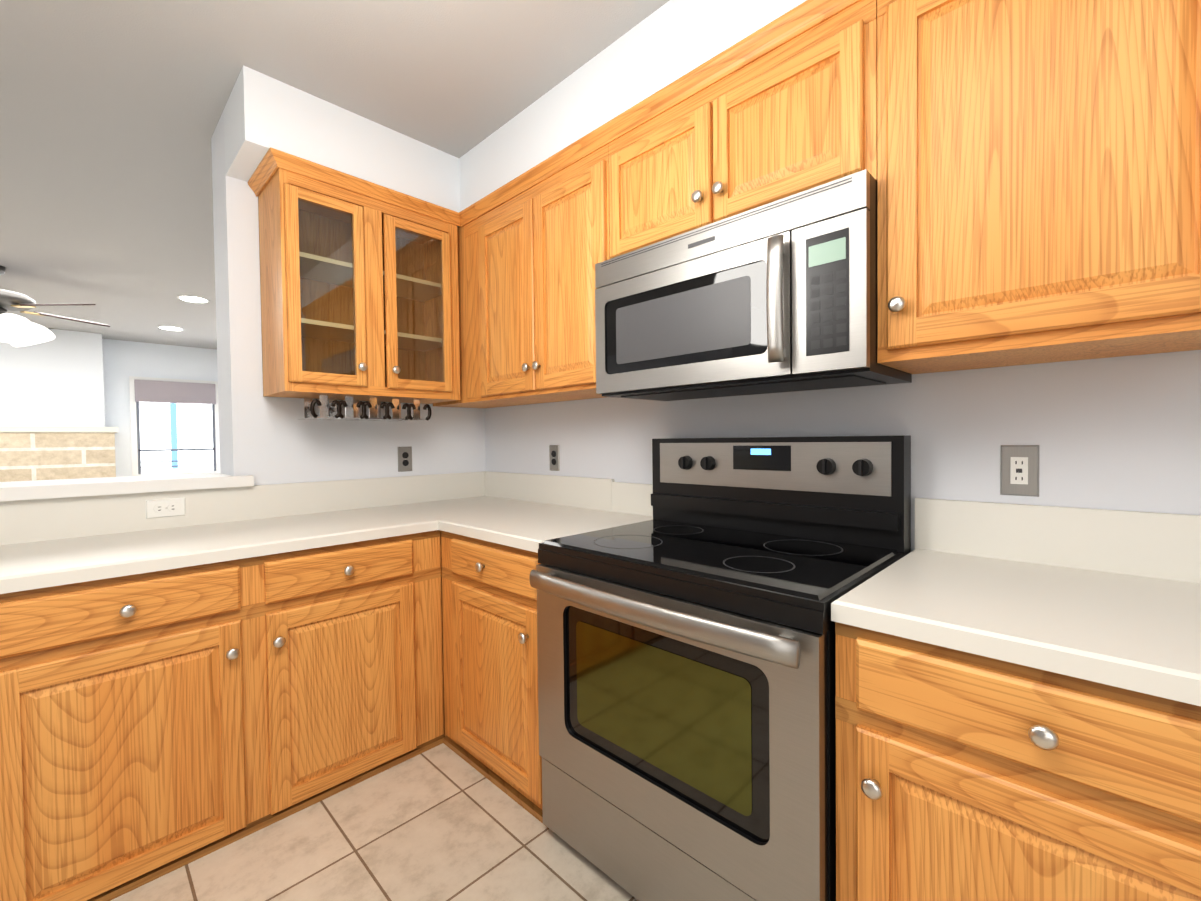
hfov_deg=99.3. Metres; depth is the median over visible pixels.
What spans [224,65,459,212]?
soffit
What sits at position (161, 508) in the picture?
outlet
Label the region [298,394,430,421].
stemware rack
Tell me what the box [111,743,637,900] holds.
floor
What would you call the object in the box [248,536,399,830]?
base cabinet
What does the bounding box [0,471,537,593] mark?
countertop
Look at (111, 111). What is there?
ceiling
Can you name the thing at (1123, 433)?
wall
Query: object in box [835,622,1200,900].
base cabinet
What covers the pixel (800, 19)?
crown molding
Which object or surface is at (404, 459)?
outlet
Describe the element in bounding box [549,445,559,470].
outlet
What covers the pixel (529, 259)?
upper cabinet
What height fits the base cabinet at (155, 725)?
0.874 m
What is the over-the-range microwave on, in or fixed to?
attached to the upper cabinet at (797, 114)
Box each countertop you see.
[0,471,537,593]
[436,475,652,552]
[831,498,1200,705]
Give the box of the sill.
[0,472,253,500]
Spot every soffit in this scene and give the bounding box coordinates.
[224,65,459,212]
[456,0,806,226]
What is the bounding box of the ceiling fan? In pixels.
[0,265,109,346]
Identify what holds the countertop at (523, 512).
on the base cabinet at (418, 555)
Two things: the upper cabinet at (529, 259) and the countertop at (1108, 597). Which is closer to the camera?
the countertop at (1108, 597)
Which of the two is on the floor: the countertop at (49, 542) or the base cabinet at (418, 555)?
the base cabinet at (418, 555)
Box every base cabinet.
[0,558,255,900]
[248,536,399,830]
[396,530,444,762]
[441,531,546,826]
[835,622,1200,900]
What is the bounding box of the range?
[529,435,910,900]
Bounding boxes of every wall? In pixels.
[102,339,217,476]
[211,110,485,484]
[485,350,1200,551]
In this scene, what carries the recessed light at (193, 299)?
in the ceiling
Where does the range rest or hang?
on the floor
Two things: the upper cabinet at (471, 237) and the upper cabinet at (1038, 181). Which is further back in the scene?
the upper cabinet at (471, 237)
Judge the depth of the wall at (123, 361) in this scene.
6.66 m
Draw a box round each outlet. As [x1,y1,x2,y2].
[146,497,185,518]
[397,447,411,471]
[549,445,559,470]
[1000,445,1038,496]
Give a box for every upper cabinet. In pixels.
[258,168,459,403]
[433,214,527,407]
[485,144,609,403]
[608,0,876,258]
[877,0,1200,373]
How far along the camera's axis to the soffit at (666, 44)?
1.75 m
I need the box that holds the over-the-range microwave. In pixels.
[595,169,911,400]
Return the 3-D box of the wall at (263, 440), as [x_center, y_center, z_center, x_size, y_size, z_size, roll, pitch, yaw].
[-1.193,-0.106,2.629,0.280,2.590,1.210,0,2,44]
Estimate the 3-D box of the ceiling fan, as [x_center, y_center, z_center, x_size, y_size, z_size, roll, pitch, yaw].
[-4.612,-1.093,3.818,1.376,0.583,1.371,0,2,44]
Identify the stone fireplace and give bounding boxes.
[0,328,117,481]
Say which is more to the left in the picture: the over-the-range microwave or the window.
the window
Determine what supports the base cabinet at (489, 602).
on the floor
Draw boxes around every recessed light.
[157,326,183,330]
[177,295,209,302]
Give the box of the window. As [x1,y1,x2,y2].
[129,376,219,475]
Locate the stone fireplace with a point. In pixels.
(52, 419)
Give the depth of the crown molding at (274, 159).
2.09 m
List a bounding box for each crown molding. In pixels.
[248,164,274,196]
[260,147,455,224]
[456,0,860,226]
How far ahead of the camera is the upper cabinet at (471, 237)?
2.44 m
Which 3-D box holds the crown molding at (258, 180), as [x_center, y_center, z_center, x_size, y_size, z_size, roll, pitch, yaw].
[-1.354,-1.094,2.035,0.300,0.049,0.034,0,2,44]
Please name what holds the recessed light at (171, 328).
in the ceiling
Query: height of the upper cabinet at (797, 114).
0.446 m
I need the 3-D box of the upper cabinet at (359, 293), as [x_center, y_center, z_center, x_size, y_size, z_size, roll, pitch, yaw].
[-1.047,-0.664,2.302,0.373,0.853,0.751,0,2,44]
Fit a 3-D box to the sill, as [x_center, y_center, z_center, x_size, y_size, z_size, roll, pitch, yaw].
[-2.442,0.152,1.382,0.430,0.043,2.450,0,2,44]
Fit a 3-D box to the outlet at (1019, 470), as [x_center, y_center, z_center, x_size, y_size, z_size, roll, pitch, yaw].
[1.055,0.051,1.284,0.076,0.128,0.010,0,2,44]
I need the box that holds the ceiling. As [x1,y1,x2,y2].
[0,0,668,348]

